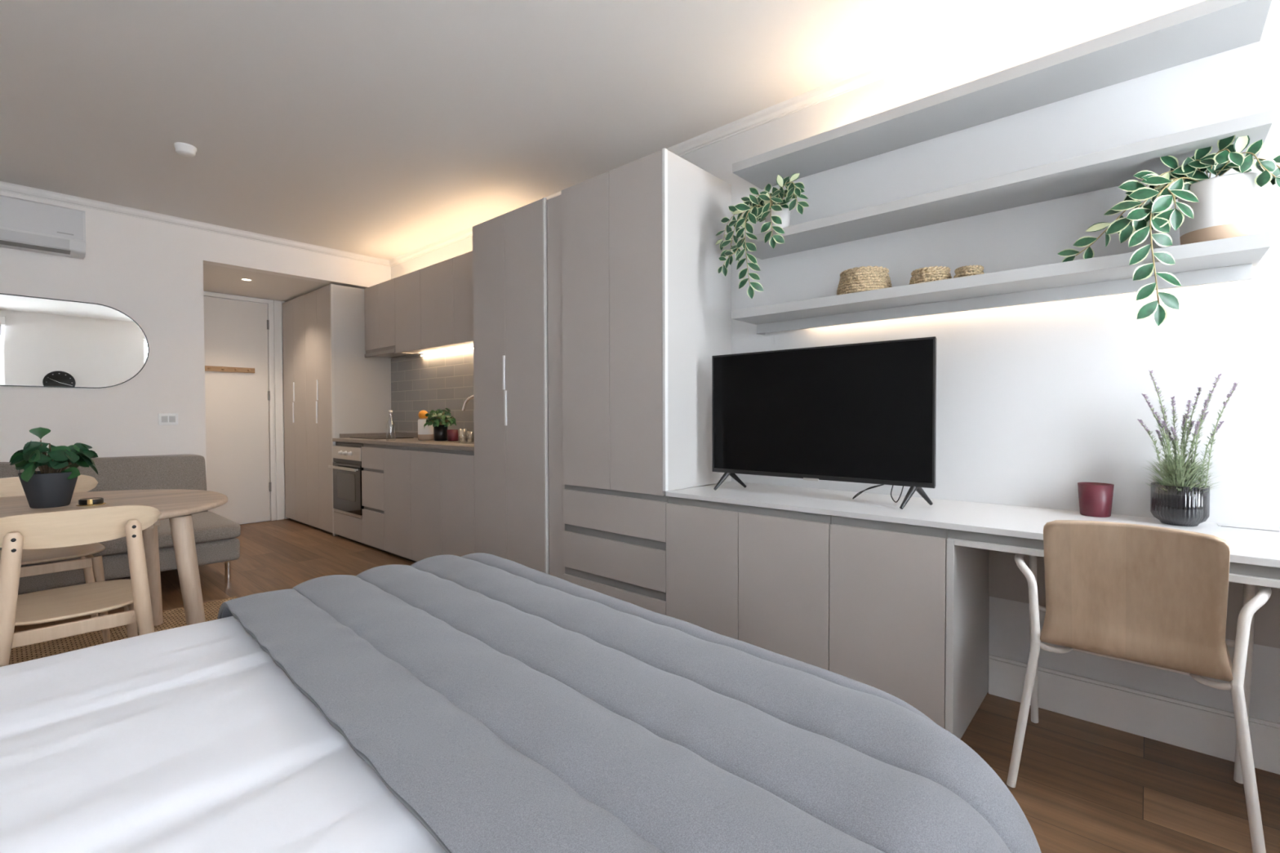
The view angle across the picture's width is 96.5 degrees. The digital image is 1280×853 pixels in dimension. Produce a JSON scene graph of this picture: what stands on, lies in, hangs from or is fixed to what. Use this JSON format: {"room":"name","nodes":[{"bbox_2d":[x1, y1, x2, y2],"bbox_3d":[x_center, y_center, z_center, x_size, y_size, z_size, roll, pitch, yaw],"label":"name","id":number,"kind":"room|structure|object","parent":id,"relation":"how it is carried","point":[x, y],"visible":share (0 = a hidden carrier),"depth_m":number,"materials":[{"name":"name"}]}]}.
{"room":"studio apartment","nodes":[
{"label":"studio apartment","id":0,"kind":"room"},
{"bbox_2d":[0,191,391,478],"bbox_3d":[-3.730,-0.291,4.470,0.120,2.680,3.570,1,1,42],"label":"wall","id":1,"kind":"structure","parent":0,"point":[151,272],"depth_m":4.33,"materials":[{"name":"white paint"}]},
{"bbox_2d":[0,195,85,259],"bbox_3d":[-4.177,-1.338,3.698,0.212,0.316,0.835,1,1,42],"label":"air conditioner","id":2,"kind":"object","parent":1,"relation":"attached to","point":[28,225],"visible":1,"depth_m":3.79,"materials":[{"name":"white plastic"}]},
{"bbox_2d":[0,293,149,388],"bbox_3d":[-4.235,-0.576,3.792,0.016,0.613,1.495,1,1,42],"label":"oval mirror","id":3,"kind":"object","parent":1,"relation":"attached to","point":[45,342],"visible":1,"depth_m":4.02,"materials":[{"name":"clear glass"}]},
{"bbox_2d":[158,413,177,425],"bbox_3d":[-3.668,-0.057,4.444,0.010,0.090,0.120,1,1,42],"label":"wall socket","id":4,"kind":"object","parent":1,"relation":"attached to","point":[164,419],"visible":1,"depth_m":4.44,"materials":[{"name":"white plastic"}]},
{"bbox_2d":[0,181,390,266],"bbox_3d":[-3.676,-1.602,4.394,0.034,0.055,3.568,1,1,42],"label":"trim","id":5,"kind":"structure","parent":1,"relation":"attached to","point":[4,186],"depth_m":4.45,"materials":[{"name":"white paint"}]},
{"bbox_2d":[205,291,288,524],"bbox_3d":[-4.186,-0.319,6.093,0.200,2.680,1.750,1,1,42],"label":"door frame","id":6,"kind":"structure","parent":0,"point":[286,517],"depth_m":6.24,"materials":[{"name":"white paint"}]},
{"bbox_2d":[203,291,284,524],"bbox_3d":[-4.195,-0.166,5.873,0.082,2.382,0.945,1,1,42],"label":"door","id":7,"kind":"structure","parent":6,"relation":"in","point":[242,450],"depth_m":5.97,"materials":[{"name":"white paint"}]},
{"bbox_2d":[204,365,254,373],"bbox_3d":[-4.237,-0.583,5.800,0.060,0.052,0.572,1,1,42],"label":"coat rack","id":8,"kind":"object","parent":7,"relation":"attached to","point":[207,368],"visible":0.75,"depth_m":5.85,"materials":[{"name":"brown wood"}]},
{"bbox_2d":[203,263,329,302],"bbox_3d":[-3.604,-1.390,5.633,1.260,0.065,1.630,1,1,42],"label":"ceiling","id":9,"kind":"structure","parent":0,"point":[218,279],"depth_m":5.47,"materials":[{"name":"white paint"}]},
{"bbox_2d":[240,278,253,280],"bbox_3d":[-3.613,-1.348,5.248,0.096,0.004,0.096,1,1,42],"label":"recessed light","id":10,"kind":"object","parent":9,"relation":"in","point":[243,279],"visible":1,"depth_m":5.24,"materials":[{"name":"white paint"}]},
{"bbox_2d":[0,0,1034,260],"bbox_3d":[-1.664,-1.653,2.604,8.580,0.100,3.970,1,1,42],"label":"ceiling","id":11,"kind":"structure","parent":0,"point":[388,130],"depth_m":2.74,"materials":[{"name":"white paint"}]},
{"bbox_2d":[173,142,196,157],"bbox_3d":[-2.618,-1.590,3.292,0.104,0.045,0.104,1,1,42],"label":"smoke detector","id":12,"kind":"object","parent":11,"relation":"attached to","point":[184,149],"visible":1,"depth_m":3.27,"materials":[{"name":"white plastic"}]},
{"bbox_2d":[13,518,1279,852],"bbox_3d":[-1.656,1.127,2.654,8.580,0.100,3.970,1,1,42],"label":"floor","id":13,"kind":"structure","parent":0,"point":[1082,786],"depth_m":1.80,"materials":[{"name":"brown wood"}]},
{"bbox_2d":[0,453,240,594],"bbox_3d":[-3.761,0.649,3.488,1.093,0.836,2.003,1,1,42],"label":"sofa","id":14,"kind":"object","parent":13,"relation":"on","point":[216,541],"visible":0.32,"depth_m":3.85,"materials":[{"name":"fabric"}]},
{"bbox_2d":[0,462,17,478],"bbox_3d":[-4.368,0.504,3.347,0.296,0.537,0.990,1,1,42],"label":"cushion","id":15,"kind":"object","parent":14,"relation":"on","point":[6,470],"depth_m":3.64,"materials":[{"name":"fabric"}]},
{"bbox_2d":[18,453,208,511],"bbox_3d":[-3.713,0.489,4.083,0.296,0.537,0.972,1,1,42],"label":"cushion","id":16,"kind":"object","parent":14,"relation":"on","point":[184,472],"depth_m":4.14,"materials":[{"name":"fabric"}]},
{"bbox_2d":[29,511,240,564],"bbox_3d":[-3.358,0.706,3.793,0.895,0.124,1.013,1,1,42],"label":"seat cushion","id":17,"kind":"object","parent":14,"relation":"on","point":[211,529],"depth_m":3.73,"materials":[{"name":"fabric"}]},
{"bbox_2d":[8,596,237,665],"bbox_3d":[-2.449,1.081,2.267,1.780,0.010,1.830,1,1,42],"label":"jute rug","id":18,"kind":"object","parent":13,"relation":"on","point":[172,618],"visible":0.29,"depth_m":2.87,"materials":[{"name":"beige wicker"}]},
{"bbox_2d":[0,475,111,643],"bbox_3d":[-2.935,0.662,2.805,0.576,0.809,0.444,1,1,42],"label":"dining chair","id":19,"kind":"object","parent":18,"relation":"on","point":[93,568],"visible":0.61,"depth_m":2.78,"materials":[{"name":"brown wood"}]},
{"bbox_2d":[0,505,161,666],"bbox_3d":[-2.021,0.673,2.032,0.576,0.809,0.444,1,1,42],"label":"dining chair","id":20,"kind":"object","parent":18,"relation":"on","point":[57,529],"visible":0.97,"depth_m":1.92,"materials":[{"name":"brown wood"}]},
{"bbox_2d":[0,488,227,626],"bbox_3d":[-2.627,0.711,2.324,1.290,0.728,1.550,1,1,42],"label":"dining table","id":21,"kind":"object","parent":18,"relation":"on","point":[178,505],"visible":0.65,"depth_m":2.52,"materials":[{"name":"brown wood"}]},
{"bbox_2d":[8,426,97,508],"bbox_3d":[-2.518,0.173,2.466,0.295,0.341,0.273,1,1,42],"label":"potted plant","id":22,"kind":"object","parent":21,"relation":"on","point":[53,486],"visible":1,"depth_m":2.41,"materials":[{"name":"green plant"}]},
{"bbox_2d":[75,497,106,506],"bbox_3d":[-2.406,0.329,2.506,0.098,0.027,0.098,1,1,42],"label":"candle holder","id":23,"kind":"object","parent":21,"relation":"on","point":[88,501],"visible":1,"depth_m":2.48,"materials":[{"name":"gold metal"}]},
{"bbox_2d":[282,284,391,536],"bbox_3d":[-3.196,-0.160,5.997,1.362,2.360,0.581,1,1,42],"label":"wardrobe","id":24,"kind":"object","parent":13,"relation":"on","point":[331,388],"visible":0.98,"depth_m":5.60,"materials":[{"name":"beige laminate"}]},
{"bbox_2d":[333,511,366,546],"bbox_3d":[-2.446,0.912,5.359,0.626,0.236,0.569,1,1,42],"label":"housing","id":25,"kind":"object","parent":13,"relation":"on","point":[346,526],"visible":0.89,"depth_m":5.13,"materials":[{"name":"beige laminate"}]},
{"bbox_2d":[328,441,364,518],"bbox_3d":[-2.480,0.469,5.314,0.612,0.645,0.570,1,1,42],"label":"oven","id":26,"kind":"object","parent":25,"relation":"on","point":[347,468],"visible":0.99,"depth_m":5.11,"materials":[{"name":"black glass"}]},
{"bbox_2d":[361,443,388,553],"bbox_3d":[-2.053,0.589,5.003,0.424,0.893,0.569,1,1,42],"label":"base cabinet","id":27,"kind":"object","parent":13,"relation":"on","point":[372,455],"visible":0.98,"depth_m":4.79,"materials":[{"name":"beige laminate"}]},
{"bbox_2d":[383,444,415,562],"bbox_3d":[-1.726,0.594,4.712,0.449,0.892,0.569,1,1,42],"label":"base cabinet","id":28,"kind":"object","parent":13,"relation":"on","point":[397,462],"visible":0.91,"depth_m":4.49,"materials":[{"name":"beige laminate"}]},
{"bbox_2d":[409,446,475,562],"bbox_3d":[-1.230,0.601,4.271,0.876,0.892,0.569,1,1,42],"label":"base cabinet","id":29,"kind":"object","parent":13,"relation":"on","point":[442,521],"visible":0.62,"depth_m":4.04,"materials":[{"name":"beige laminate"}]},
{"bbox_2d":[332,431,474,451],"bbox_3d":[-1.798,0.106,4.756,2.380,0.078,0.562,1,1,42],"label":"countertop","id":30,"kind":"structure","parent":29,"relation":"on","point":[344,437],"depth_m":4.79,"materials":[{"name":"beige stone"}]},
{"bbox_2d":[350,435,413,439],"bbox_3d":[-2.424,0.105,5.357,0.540,0.006,0.360,1,1,42],"label":"induction hob","id":31,"kind":"object","parent":30,"relation":"in","point":[385,437],"visible":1,"depth_m":5.24,"materials":[{"name":"black glass"}]},
{"bbox_2d":[417,417,433,439],"bbox_3d":[-1.830,0.021,4.880,0.126,0.187,0.126,1,1,42],"label":"ceramic canister","id":32,"kind":"object","parent":30,"relation":"on","point":[426,433],"visible":0.77,"depth_m":4.83,"materials":[{"name":"beige ceramic"}]},
{"bbox_2d":[418,410,427,417],"bbox_3d":[-1.839,-0.099,4.853,0.080,0.080,0.080,1,1,42],"label":"orange","id":33,"kind":"object","parent":32,"relation":"on","point":[422,413],"visible":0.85,"depth_m":4.82,"materials":[{"name":"orange food"}]},
{"bbox_2d":[423,408,456,440],"bbox_3d":[-1.656,-0.018,4.726,0.241,0.270,0.249,1,1,42],"label":"herb plant","id":34,"kind":"object","parent":30,"relation":"on","point":[440,420],"visible":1,"depth_m":4.69,"materials":[{"name":"green plant"}]},
{"bbox_2d":[446,429,458,440],"bbox_3d":[-1.526,0.072,4.665,0.094,0.092,0.094,1,1,42],"label":"cup","id":35,"kind":"object","parent":30,"relation":"on","point":[452,434],"visible":0.96,"depth_m":4.63,"materials":[{"name":"red ceramic"}]},
{"bbox_2d":[440,441,474,444],"bbox_3d":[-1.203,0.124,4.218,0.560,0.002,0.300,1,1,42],"label":"sink","id":36,"kind":"object","parent":30,"relation":"in","point":[459,442],"visible":0.43,"depth_m":4.29,"materials":[{"name":"silver metal"}]},
{"bbox_2d":[461,395,473,411],"bbox_3d":[-1.197,-0.066,4.419,0.383,0.374,0.070,0,1,17],"label":"tap","id":37,"kind":"object","parent":30,"relation":"on","point":[470,397],"visible":0.21,"depth_m":4.43,"materials":[{"name":"silver metal"}]},
{"bbox_2d":[472,197,549,574],"bbox_3d":[-0.631,-0.126,3.716,0.738,2.362,0.581,1,1,42],"label":"tall cabinet","id":38,"kind":"object","parent":13,"relation":"on","point":[510,259],"visible":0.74,"depth_m":3.47,"materials":[{"name":"beige laminate"}]},
{"bbox_2d":[546,195,564,578],"bbox_3d":[-0.291,-0.117,3.435,0.142,2.352,0.549,1,1,42],"label":"filler panel","id":39,"kind":"object","parent":13,"relation":"on","point":[556,526],"visible":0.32,"depth_m":3.23,"materials":[{"name":"beige laminate"}]},
{"bbox_2d":[560,147,731,615],"bbox_3d":[0.032,-0.119,3.133,0.738,2.366,0.570,1,1,42],"label":"wardrobe","id":40,"kind":"object","parent":13,"relation":"on","point":[646,304],"visible":0.91,"depth_m":2.87,"materials":[{"name":"beige laminate"}]},
{"bbox_2d":[666,496,831,671],"bbox_3d":[0.607,0.700,2.639,0.793,0.742,0.569,1,1,42],"label":"base cabinet","id":41,"kind":"object","parent":13,"relation":"on","point":[758,576],"visible":0.54,"depth_m":2.38,"materials":[{"name":"beige laminate"}]},
{"bbox_2d":[829,515,947,728],"bbox_3d":[1.053,0.706,2.242,0.398,0.742,0.569,1,1,42],"label":"base cabinet","id":42,"kind":"object","parent":13,"relation":"on","point":[887,580],"visible":0.51,"depth_m":2.01,"materials":[{"name":"beige laminate"}]},
{"bbox_2d":[945,528,1279,739],"bbox_3d":[1.760,0.713,1.613,1.491,0.740,0.569,1,1,42],"label":"desk","id":43,"kind":"object","parent":13,"relation":"on","point":[980,566],"visible":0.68,"depth_m":1.94,"materials":[{"name":"grey"}]},
{"bbox_2d":[665,481,1279,568],"bbox_3d":[1.313,0.326,2.003,2.690,0.020,0.569,1,1,42],"label":"countertop","id":44,"kind":"structure","parent":43,"relation":"on","point":[1247,546],"depth_m":2.08,"materials":[{"name":"white"}]},
{"bbox_2d":[711,336,936,509],"bbox_3d":[0.741,-0.017,2.477,0.996,0.646,0.194,1,1,42],"label":"television","id":45,"kind":"object","parent":44,"relation":"on","point":[860,412],"visible":1,"depth_m":2.39,"materials":[{"name":"black plastic"}]},
{"bbox_2d":[852,484,903,502],"bbox_3d":[0.969,0.271,2.342,0.030,0.075,0.211,-1,1,-42],"label":"power cable","id":46,"kind":"object","parent":44,"relation":"on","point":[877,486],"visible":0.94,"depth_m":2.33,"materials":[{"name":"black plastic"}]},
{"bbox_2d":[1077,482,1114,517],"bbox_3d":[1.610,0.258,2.020,0.101,0.112,0.101,1,1,42],"label":"cup","id":47,"kind":"object","parent":44,"relation":"on","point":[1095,499],"visible":1,"depth_m":1.99,"materials":[{"name":"red ceramic"}]},
{"bbox_2d":[1137,369,1240,526],"bbox_3d":[1.751,0.064,1.857,0.212,0.506,0.216,0,1,-3],"label":"potted plant","id":48,"kind":"object","parent":44,"relation":"on","point":[1181,500],"visible":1,"depth_m":1.82,"materials":[{"name":"green plant"}]},
{"bbox_2d":[1217,523,1279,531],"bbox_3d":[1.912,0.317,1.797,0.136,0.002,0.063,1,1,42],"label":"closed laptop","id":49,"kind":"object","parent":44,"relation":"on","point":[1244,526],"visible":1,"depth_m":1.79,"materials":[{"name":"white"}]},
{"bbox_2d":[1006,520,1271,852],"bbox_3d":[1.442,0.664,1.688,0.551,0.835,0.588,1,1,42],"label":"desk chair","id":50,"kind":"object","parent":13,"relation":"on","point":[1149,596],"visible":0.91,"depth_m":1.50,"materials":[{"name":"brown wood"}]},
{"bbox_3d":[-0.743,0.871,0.918,1.779,0.470,2.056,1,1,42],"label":"bed","id":51,"kind":"object","parent":13,"relation":"on","visible":0},
{"bbox_2d":[0,616,446,852],"bbox_3d":[-0.690,0.821,0.944,2.095,0.508,2.218,1,1,42],"label":"sheet","id":52,"kind":"object","parent":51,"relation":"on","point":[192,738],"visible":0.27,"depth_m":0.99,"materials":[{"name":"white fabric"}]},
{"bbox_2d":[217,552,1041,852],"bbox_3d":[-0.247,0.789,1.418,2.176,0.585,0.985,1,1,44],"label":"quilted throw","id":53,"kind":"object","parent":52,"relation":"on","point":[508,706],"visible":0.98,"depth_m":0.99,"materials":[{"name":"grey fabric"}]},
{"bbox_2d":[391,0,1279,723],"bbox_3d":[-0.407,-0.292,4.037,8.580,2.680,0.200,1,1,42],"label":"wall","id":54,"kind":"structure","parent":0,"point":[1035,402],"depth_m":2.14,"materials":[{"name":"white paint"}]},
{"bbox_2d":[364,278,395,351],"bbox_3d":[-2.349,-1.036,5.437,0.636,0.602,0.264,1,1,42],"label":"upper cabinet","id":55,"kind":"object","parent":54,"relation":"attached to","point":[380,299],"visible":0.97,"depth_m":5.32,"materials":[{"name":"beige laminate"}]},
{"bbox_2d":[364,345,417,357],"bbox_3d":[-2.355,-0.709,5.438,0.628,0.075,0.258,1,1,42],"label":"hood","id":56,"kind":"object","parent":55,"relation":"attached to","point":[386,352],"visible":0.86,"depth_m":5.38,"materials":[{"name":"grey metal"}]},
{"bbox_2d":[391,346,474,434],"bbox_3d":[-1.610,-0.262,4.965,2.384,0.807,0.011,1,1,42],"label":"backsplash","id":57,"kind":"structure","parent":54,"relation":"attached to","point":[442,381],"depth_m":5.20,"materials":[{"name":"grey tile"}]},
{"bbox_2d":[395,257,473,354],"bbox_3d":[-1.743,-0.992,4.899,0.984,0.674,0.264,1,1,42],"label":"upper cabinet","id":58,"kind":"object","parent":54,"relation":"attached to","point":[424,321],"visible":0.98,"depth_m":4.77,"materials":[{"name":"beige laminate"}]},
{"bbox_2d":[421,347,473,356],"bbox_3d":[-1.385,-0.646,4.724,1.700,0.010,0.018,1,1,42],"label":"led strip","id":59,"kind":"object","parent":58,"relation":"attached to","point":[462,349],"visible":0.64,"depth_m":4.96,"materials":[{"name":"white plastic"}]},
{"bbox_2d":[453,250,473,343],"bbox_3d":[-1.090,-0.983,4.319,0.762,0.674,0.264,1,1,42],"label":"upper cabinet","id":60,"kind":"object","parent":54,"relation":"attached to","point":[463,313],"visible":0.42,"depth_m":4.38,"materials":[{"name":"beige laminate"}]},
{"bbox_2d":[389,0,1086,266],"bbox_3d":[-0.010,-1.596,3.501,6.700,0.055,0.034,1,1,42],"label":"trim","id":61,"kind":"structure","parent":54,"relation":"attached to","point":[1034,10],"depth_m":2.58,"materials":[{"name":"white paint"}]},
{"bbox_2d":[732,231,1271,334],"bbox_3d":[1.196,-0.509,2.284,1.758,0.090,0.281,1,1,42],"label":"wall shelf","id":62,"kind":"object","parent":54,"relation":"attached to","point":[1228,260],"visible":1,"depth_m":2.07,"materials":[{"name":"grey"}]},
{"bbox_2d":[836,266,892,294],"bbox_3d":[0.960,-0.609,2.447,0.222,0.111,0.222,1,1,42],"label":"seagrass basket","id":63,"kind":"object","parent":62,"relation":"on","point":[863,278],"visible":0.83,"depth_m":2.36,"materials":[{"name":"wicker"}]},
{"bbox_2d":[909,266,951,284],"bbox_3d":[1.155,-0.587,2.273,0.156,0.072,0.156,1,1,42],"label":"seagrass basket","id":64,"kind":"object","parent":62,"relation":"on","point":[931,273],"visible":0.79,"depth_m":2.21,"materials":[{"name":"wicker"}]},
{"bbox_2d":[953,265,984,278],"bbox_3d":[1.252,-0.577,2.174,0.107,0.055,0.106,1,1,42],"label":"seagrass basket","id":65,"kind":"object","parent":62,"relation":"on","point":[970,270],"visible":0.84,"depth_m":2.14,"materials":[{"name":"wicker"}]},
{"bbox_2d":[1057,135,1279,325],"bbox_3d":[1.655,-0.586,1.793,0.568,0.559,0.222,0,1,24],"label":"trailing plant","id":66,"kind":"object","parent":62,"relation":"on","point":[1221,206],"visible":0.98,"depth_m":1.73,"materials":[{"name":"green plant"}]},
{"bbox_2d":[732,0,1271,189],"bbox_3d":[1.194,-1.236,2.271,1.758,0.042,0.281,1,1,42],"label":"wall shelf","id":67,"kind":"object","parent":54,"relation":"attached to","point":[1207,28],"visible":1,"depth_m":2.03,"materials":[{"name":"grey"}]},
{"bbox_2d":[732,109,1272,259],"bbox_3d":[1.195,-0.873,2.277,1.758,0.038,0.281,1,1,42],"label":"wall shelf","id":68,"kind":"object","parent":54,"relation":"attached to","point":[1111,167],"visible":0.76,"depth_m":2.06,"materials":[{"name":"grey"}]},
{"bbox_2d":[715,173,808,298],"bbox_3d":[0.572,-0.883,2.701,0.471,0.580,0.216,0,1,27],"label":"trailing plant","id":69,"kind":"object","parent":68,"relation":"on","point":[763,207],"visible":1,"depth_m":2.66,"materials":[{"name":"green plant"}]},
{"bbox_2d":[988,654,1279,774],"bbox_3d":[1.956,1.005,1.816,1.470,0.155,0.018,1,1,42],"label":"baseboard","id":70,"kind":"structure","parent":54,"relation":"attached to","point":[1209,731],"depth_m":1.99,"materials":[{"name":"white paint"}]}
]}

